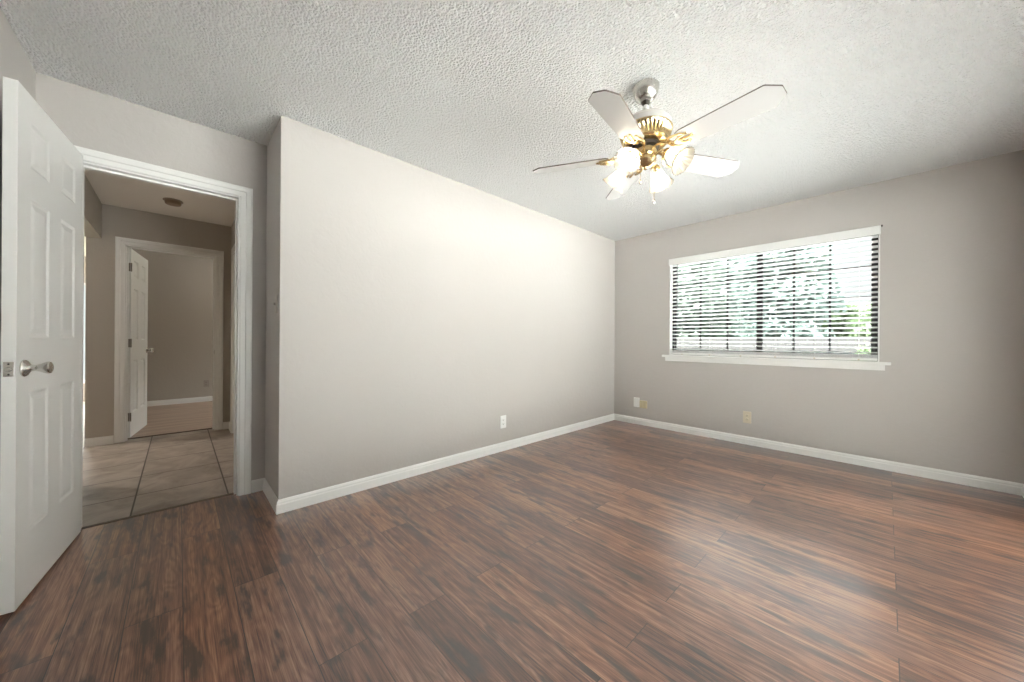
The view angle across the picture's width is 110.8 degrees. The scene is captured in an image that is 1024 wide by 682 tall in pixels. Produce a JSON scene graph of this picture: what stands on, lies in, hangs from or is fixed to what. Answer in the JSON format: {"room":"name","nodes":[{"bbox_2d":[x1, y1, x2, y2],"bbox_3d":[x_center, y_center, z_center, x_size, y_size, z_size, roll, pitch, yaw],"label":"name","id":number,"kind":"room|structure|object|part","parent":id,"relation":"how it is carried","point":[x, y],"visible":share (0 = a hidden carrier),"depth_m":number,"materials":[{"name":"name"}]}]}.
{"room":"empty bedroom","nodes":[
{"label":"empty bedroom","id":0,"kind":"room"},
{"bbox_2d":[0,6,101,417],"bbox_3d":[-2.019,-0.168,1.251,0.132,2.440,6.179,0,0,-43],"label":"wall","id":1,"kind":"structure","parent":0,"point":[15,64],"depth_m":1.62,"materials":[{"name":"beige paint"}]},
{"bbox_2d":[0,76,82,614],"bbox_3d":[-2.138,0.017,1.629,0.182,2.043,0.732,0,0,-38],"label":"door","id":2,"kind":"structure","parent":1,"relation":"in","point":[41,365],"depth_m":1.50,"materials":[{"name":"white paint"}]},
{"bbox_3d":[-1.921,0.108,1.347,0.025,0.056,0.002,0,0,-38],"label":"latch plate","id":3,"kind":"part","parent":2,"relation":"part of","materials":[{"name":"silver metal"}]},
{"bbox_3d":[-1.913,0.108,1.425,0.073,0.068,0.068,0,0,-38],"label":"knob","id":4,"kind":"part","parent":2,"relation":"part of","materials":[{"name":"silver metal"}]},
{"bbox_2d":[83,256,85,401],"bbox_3d":[-8.139,-0.209,5.107,3.500,2.440,0.100,0,0,-43],"label":"wall","id":5,"kind":"structure","parent":0,"point":[84,256],"depth_m":5.94,"materials":[{"name":"paint"}]},
{"bbox_2d":[36,72,266,479],"bbox_3d":[-2.149,-0.169,2.209,0.994,2.440,0.115,0,0,-43],"label":"wall","id":6,"kind":"structure","parent":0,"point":[90,119],"depth_m":2.22,"materials":[{"name":"beige paint"}]},
{"bbox_2d":[251,478,263,492],"bbox_3d":[-1.780,1.012,2.476,0.078,0.083,0.014,0,0,-43],"label":"baseboard","id":7,"kind":"structure","parent":6,"relation":"attached to","point":[256,485],"depth_m":2.47,"materials":[{"name":"white paint"}]},
{"bbox_2d":[85,204,230,438],"bbox_3d":[-3.806,-0.180,3.892,1.136,2.440,0.115,0,0,-43],"label":"wall","id":8,"kind":"structure","parent":0,"point":[117,221],"depth_m":3.57,"materials":[{"name":"paint"}]},
{"bbox_2d":[84,435,113,446],"bbox_3d":[-4.114,0.999,3.520,0.189,0.083,0.014,0,0,-43],"label":"baseboard","id":9,"kind":"structure","parent":8,"relation":"attached to","point":[97,441],"depth_m":3.52,"materials":[{"name":"white paint"}]},
{"bbox_2d":[128,248,153,437],"bbox_3d":[-4.276,0.021,4.031,0.173,2.012,0.736,0,0,-36],"label":"door","id":10,"kind":"structure","parent":8,"relation":"in","point":[138,350],"depth_m":3.98,"materials":[{"name":"white paint"}]},
{"bbox_3d":[-4.410,0.111,4.306,0.069,0.068,0.068,0,0,-36],"label":"knob","id":11,"kind":"part","parent":10,"relation":"part of","materials":[{"name":"silver metal"}]},
{"bbox_2d":[114,236,223,442],"bbox_3d":[-3.763,-0.010,3.920,0.856,2.100,0.132,0,0,-43],"label":"door frame","id":12,"kind":"structure","parent":8,"relation":"attached to","point":[122,245],"depth_m":3.68,"materials":[{"name":"white paint"}]},
{"bbox_2d":[223,421,229,428],"bbox_3d":[-3.395,1.004,4.198,0.066,0.083,0.014,0,0,-43],"label":"baseboard","id":13,"kind":"structure","parent":8,"relation":"attached to","point":[225,424],"depth_m":4.19,"materials":[{"name":"white paint"}]},
{"bbox_2d":[133,249,212,400],"bbox_3d":[-4.665,-0.186,6.597,3.400,2.440,0.100,0,0,-43],"label":"wall","id":14,"kind":"structure","parent":0,"point":[180,287],"depth_m":5.79,"materials":[{"name":"paint"}]},
{"bbox_2d":[147,396,212,406],"bbox_3d":[-4.634,0.993,6.556,3.400,0.083,0.014,0,0,-43],"label":"baseboard","id":15,"kind":"structure","parent":14,"relation":"attached to","point":[208,398],"depth_m":5.78,"materials":[{"name":"white paint"}]},
{"bbox_2d":[204,380,208,386],"bbox_3d":[-5.205,0.721,6.019,0.072,0.116,0.009,0,0,-43],"label":"power outlet","id":16,"kind":"object","parent":14,"relation":"attached to","point":[206,382],"visible":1,"depth_m":6.02,"materials":[{"name":"beige plastic"}]},
{"bbox_2d":[230,125,276,492],"bbox_3d":[-2.393,-0.171,3.280,0.120,2.440,2.715,0,0,-43],"label":"wall","id":17,"kind":"structure","parent":0,"point":[272,145],"depth_m":2.38,"materials":[{"name":"beige paint"}]},
{"bbox_2d":[74,145,252,527],"bbox_3d":[-2.155,-0.002,2.205,0.845,2.105,0.151,0,0,-43],"label":"door frame","id":18,"kind":"structure","parent":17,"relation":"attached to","point":[93,160],"depth_m":2.40,"materials":[{"name":"white paint"}]},
{"bbox_2d":[230,244,234,432],"bbox_3d":[-2.875,-0.004,3.771,0.132,2.100,0.850,0,0,-43],"label":"door frame","id":19,"kind":"structure","parent":17,"relation":"attached to","point":[233,247],"depth_m":4.00,"materials":[{"name":"white paint"}]},
{"bbox_2d":[263,478,277,512],"bbox_3d":[-1.594,1.013,2.326,0.014,0.083,0.488,0,0,-43],"label":"baseboard","id":20,"kind":"structure","parent":17,"relation":"attached to","point":[267,490],"depth_m":2.30,"materials":[{"name":"white paint"}]},
{"bbox_2d":[273,295,277,313],"bbox_3d":[-1.498,-0.230,2.230,0.018,0.116,0.072,0,0,-43],"label":"light switch","id":21,"kind":"object","parent":17,"relation":"attached to","point":[275,303],"visible":1,"depth_m":2.22,"materials":[{"name":"beige plastic"}]},
{"bbox_2d":[275,115,614,499],"bbox_3d":[-0.051,-0.155,3.540,3.884,2.440,0.120,0,0,-43],"label":"wall","id":22,"kind":"structure","parent":0,"point":[419,309],"depth_m":2.78,"materials":[{"name":"beige paint"}]},
{"bbox_2d":[276,414,613,514],"bbox_3d":[-0.018,1.023,3.486,3.898,0.083,0.014,0,0,-43],"label":"baseboard","id":23,"kind":"structure","parent":22,"relation":"attached to","point":[291,503],"depth_m":2.77,"materials":[{"name":"white paint"}]},
{"bbox_2d":[500,415,505,428],"bbox_3d":[-0.084,0.784,3.426,0.074,0.122,0.009,0,0,-43],"label":"power outlet","id":24,"kind":"object","parent":22,"relation":"attached to","point":[502,418],"visible":1,"depth_m":3.42,"materials":[{"name":"white plastic"}]},
{"bbox_2d":[0,401,1023,681],"bbox_3d":[-2.876,1.095,3.176,8.720,0.101,10.144,0,0,-43],"label":"floor","id":25,"kind":"structure","parent":0,"point":[614,550],"depth_m":1.62,"materials":[{"name":"laminate"}]},
{"bbox_2d":[81,493,233,528],"bbox_3d":[-2.163,1.050,2.205,0.687,0.006,0.025,0,0,-43],"label":"threshold","id":26,"kind":"object","parent":25,"relation":"on","point":[115,520],"visible":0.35,"depth_m":2.17,"materials":[{"name":"brown metal"}]},
{"bbox_2d":[128,428,211,438],"bbox_3d":[-3.823,1.038,3.976,0.700,0.008,0.030,0,0,-43],"label":"threshold","id":27,"kind":"object","parent":25,"relation":"on","point":[205,428],"visible":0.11,"depth_m":3.94,"materials":[{"name":"brown metal"}]},
{"bbox_2d":[0,0,1023,255],"bbox_3d":[-2.859,-1.429,3.176,8.720,0.130,10.144,0,0,-43],"label":"ceiling","id":28,"kind":"structure","parent":0,"point":[483,95],"depth_m":1.86,"materials":[{"name":"white paint"}]},
{"bbox_2d":[163,198,182,206],"bbox_3d":[-3.296,-1.344,3.434,0.146,0.044,0.146,0,0,-43],"label":"smoke detector","id":29,"kind":"object","parent":28,"relation":"attached to","point":[169,201],"visible":1,"depth_m":3.40,"materials":[{"name":"beige"}]},
{"bbox_2d":[533,78,786,203],"bbox_3d":[0.722,-1.054,1.867,1.188,0.632,1.182,0,0,-43],"label":"ceiling fan","id":30,"kind":"object","parent":28,"relation":"hanging from","point":[643,134],"visible":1,"depth_m":1.78,"materials":[{"name":"white wood"}]},
{"bbox_3d":[0.334,-1.007,2.035,0.433,0.006,0.142,0,14,19],"label":"blade","id":31,"kind":"part","parent":30,"relation":"part of","materials":[{"name":"white wood"}]},
{"bbox_3d":[0.608,-0.931,2.021,0.142,0.142,0.104,0,-43,-43],"label":"lamp shade","id":32,"kind":"part","parent":30,"relation":"part of","materials":[{"name":"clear glass"}]},
{"bbox_3d":[0.476,-0.997,1.579,0.142,0.006,0.433,17,11,35],"label":"blade","id":33,"kind":"part","parent":30,"relation":"part of","materials":[{"name":"white wood"}]},
{"bbox_3d":[0.612,-0.935,2.018,0.045,0.045,0.074,0,-43,-43],"label":"light bulb","id":34,"kind":"part","parent":30,"relation":"part of","materials":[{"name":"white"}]},
{"bbox_3d":[0.725,-1.013,2.310,0.142,0.006,0.433,-13,1,1],"label":"blade","id":35,"kind":"part","parent":30,"relation":"part of","materials":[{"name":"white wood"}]},
{"bbox_3d":[0.602,-0.931,1.794,0.142,0.142,0.104,0,43,47],"label":"lamp shade","id":36,"kind":"part","parent":30,"relation":"part of","materials":[{"name":"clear glass"}]},
{"bbox_3d":[0.605,-0.935,1.797,0.045,0.045,0.074,0,43,47],"label":"light bulb","id":37,"kind":"part","parent":30,"relation":"part of","materials":[{"name":"white glass"}]},
{"bbox_3d":[0.833,-0.934,2.011,0.045,0.045,0.074,0,-43,47],"label":"light bulb","id":38,"kind":"part","parent":30,"relation":"part of","materials":[{"name":"white glass"}]},
{"bbox_3d":[0.836,-0.930,2.014,0.142,0.142,0.104,0,-43,47],"label":"lamp shade","id":39,"kind":"part","parent":30,"relation":"part of","materials":[{"name":"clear glass"}]},
{"bbox_3d":[0.826,-0.934,1.790,0.045,0.045,0.074,0,43,-43],"label":"light bulb","id":40,"kind":"part","parent":30,"relation":"part of","materials":[{"name":"white glass"}]},
{"bbox_3d":[0.829,-0.930,1.787,0.142,0.142,0.104,0,43,-43],"label":"lamp shade","id":41,"kind":"part","parent":30,"relation":"part of","materials":[{"name":"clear glass"}]},
{"bbox_3d":[1.107,-1.007,2.025,0.433,0.006,0.142,0,-12,-17],"label":"blade","id":42,"kind":"part","parent":30,"relation":"part of","materials":[{"name":"white wood"}]},
{"bbox_3d":[0.954,-0.998,1.572,0.142,0.006,0.433,15,-8,-35],"label":"blade","id":43,"kind":"part","parent":30,"relation":"part of","materials":[{"name":"white wood"}]},
{"bbox_2d":[614,150,1023,483],"bbox_3d":[2.556,-0.138,3.701,0.130,2.440,3.464,0,0,-43],"label":"wall","id":44,"kind":"structure","parent":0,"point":[950,397],"depth_m":2.92,"materials":[{"name":"beige paint"}]},
{"bbox_2d":[634,397,639,406],"bbox_3d":[1.618,0.795,4.588,0.006,0.122,0.080,0,0,-43],"label":"blank cover plate","id":45,"kind":"object","parent":44,"relation":"attached to","point":[636,400],"visible":1,"depth_m":4.58,"materials":[{"name":"white plastic"}]},
{"bbox_2d":[640,400,646,408],"bbox_3d":[1.679,0.810,4.512,0.023,0.096,0.096,0,0,-43],"label":"phone jack","id":46,"kind":"object","parent":44,"relation":"attached to","point":[643,404],"visible":1,"depth_m":4.50,"materials":[{"name":"beige plastic"}]},
{"bbox_2d":[743,411,750,423],"bbox_3d":[2.460,0.798,3.695,0.009,0.122,0.074,0,0,-43],"label":"power outlet","id":47,"kind":"object","parent":44,"relation":"attached to","point":[746,415],"visible":1,"depth_m":3.69,"materials":[{"name":"beige plastic"}]},
{"bbox_2d":[669,225,882,360],"bbox_3d":[2.535,-0.409,3.650,0.088,1.152,1.785,0,0,-43],"label":"window blind","id":48,"kind":"object","parent":44,"relation":"attached to","point":[874,230],"visible":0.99,"depth_m":3.51,"materials":[{"name":"white plastic"}]},
{"bbox_3d":[2.241,-0.393,3.985,0.054,1.085,0.002,0,0,-43],"label":"ladder cord","id":49,"kind":"part","parent":48,"relation":"part of","materials":[{"name":"white fabric"}]},
{"bbox_3d":[2.447,-0.392,3.766,0.054,1.085,0.002,0,0,-43],"label":"ladder cord","id":50,"kind":"part","parent":48,"relation":"part of","materials":[{"name":"white fabric"}]},
{"bbox_3d":[2.539,0.156,3.666,0.052,0.022,1.744,0,0,-43],"label":"rail","id":51,"kind":"part","parent":48,"relation":"part of","materials":[{"name":"white plastic"}]},
{"bbox_3d":[2.653,-0.390,3.549,0.054,1.085,0.002,0,0,-43],"label":"ladder cord","id":52,"kind":"part","parent":48,"relation":"part of","materials":[{"name":"white fabric"}]},
{"bbox_3d":[2.859,-0.389,3.331,0.054,1.085,0.002,0,0,-43],"label":"ladder cord","id":53,"kind":"part","parent":48,"relation":"part of","materials":[{"name":"white fabric"}]},
{"bbox_3d":[3.062,-0.388,3.115,0.054,1.085,0.002,0,0,-43],"label":"ladder cord","id":54,"kind":"part","parent":48,"relation":"part of","materials":[{"name":"white fabric"}]},
{"bbox_2d":[662,234,890,370],"bbox_3d":[2.549,-0.369,3.677,0.165,1.228,1.912,0,0,-43],"label":"window","id":55,"kind":"structure","parent":44,"relation":"attached to","point":[816,363],"depth_m":3.49,"materials":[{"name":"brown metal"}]},
{"bbox_3d":[2.318,-0.408,4.015,0.020,1.076,0.892,0,0,-43],"label":"sash","id":56,"kind":"part","parent":55,"relation":"part of","materials":[{"name":"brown metal"}]},
{"bbox_3d":[2.524,0.185,3.657,0.106,0.026,1.912,0,0,-43],"label":"sill","id":57,"kind":"part","parent":55,"relation":"part of","materials":[{"name":"white paint"}]},
{"bbox_3d":[2.870,-0.404,3.396,0.020,1.076,0.864,0,0,-43],"label":"sash","id":58,"kind":"part","parent":55,"relation":"part of","materials":[{"name":"brown metal"}]},
{"bbox_2d":[614,414,1023,495],"bbox_3d":[2.495,1.040,3.652,0.014,0.083,3.223,0,0,-43],"label":"baseboard","id":59,"kind":"structure","parent":44,"relation":"attached to","point":[1015,488],"depth_m":3.12,"materials":[{"name":"white paint"}]},
{"label":"outside","id":60,"kind":"structure","parent":0,"visible":0},
{"bbox_3d":[6.847,1.560,9.976,33.000,0.300,28.000,0,0,-43],"label":"lawn","id":61,"kind":"structure","parent":60,"visible":0},
{"bbox_2d":[677,260,734,336],"bbox_3d":[6.732,-2.088,14.509,4.496,7.623,4.887,0,0,28],"label":"leafy tree","id":62,"kind":"object","parent":61,"relation":"on","point":[722,292],"visible":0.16,"depth_m":13.22,"materials":[{"name":"green plant"}]},
{"bbox_2d":[709,258,822,336],"bbox_3d":[11.759,-2.674,18.151,6.520,8.920,6.541,0,0,-12],"label":"leafy tree","id":63,"kind":"object","parent":61,"relation":"on","point":[733,303],"visible":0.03,"depth_m":16.15,"materials":[{"name":"green plant"}]},
{"bbox_2d":[677,338,870,359],"bbox_3d":[6.194,0.635,9.974,0.060,1.480,13.098,0,0,-43],"label":"wooden fence","id":64,"kind":"object","parent":61,"relation":"on","point":[678,339],"visible":0.02,"depth_m":9.15,"materials":[{"name":"white wood"}]},
{"bbox_2d":[730,244,847,359],"bbox_3d":[8.608,-1.585,11.163,3.030,6.426,3.090,0,0,31],"label":"leafy tree","id":65,"kind":"object","parent":61,"relation":"on","point":[824,246],"visible":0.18,"depth_m":10.51,"materials":[{"name":"green plant"}]},
{"bbox_2d":[778,325,823,349],"bbox_3d":[7.737,0.502,9.421,1.186,1.923,1.063,0,0,-43],"label":"shrub","id":66,"kind":"object","parent":61,"relation":"on","point":[798,326],"visible":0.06,"depth_m":9.27,"materials":[{"name":"green plant"}]},
{"bbox_2d":[815,301,867,336],"bbox_3d":[11.019,0.095,11.785,2.080,2.880,1.855,0,0,-43],"label":"shrub","id":67,"kind":"object","parent":61,"relation":"on","point":[847,306],"visible":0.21,"depth_m":11.44,"materials":[{"name":"green plant"}]},
{"bbox_2d":[848,301,870,346],"bbox_3d":[8.922,0.204,8.546,1.429,2.483,1.542,0,0,-43],"label":"shrub","id":68,"kind":"object","parent":61,"relation":"on","point":[869,304],"visible":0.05,"depth_m":8.52,"materials":[{"name":"green plant"}]},
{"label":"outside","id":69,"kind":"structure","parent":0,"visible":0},
{"bbox_3d":[3.171,1.386,7.607,6.000,0.040,8.400,0,0,-43],"label":"patio","id":70,"kind":"object","parent":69,"visible":0},
{"bbox_2d":[851,344,870,360],"bbox_3d":[7.394,0.740,7.227,0.794,1.373,0.801,0,0,-43],"label":"shrub","id":71,"kind":"object","parent":70,"relation":"on","point":[861,349],"visible":0.03,"depth_m":7.31,"materials":[{"name":"green plant"}]}
]}

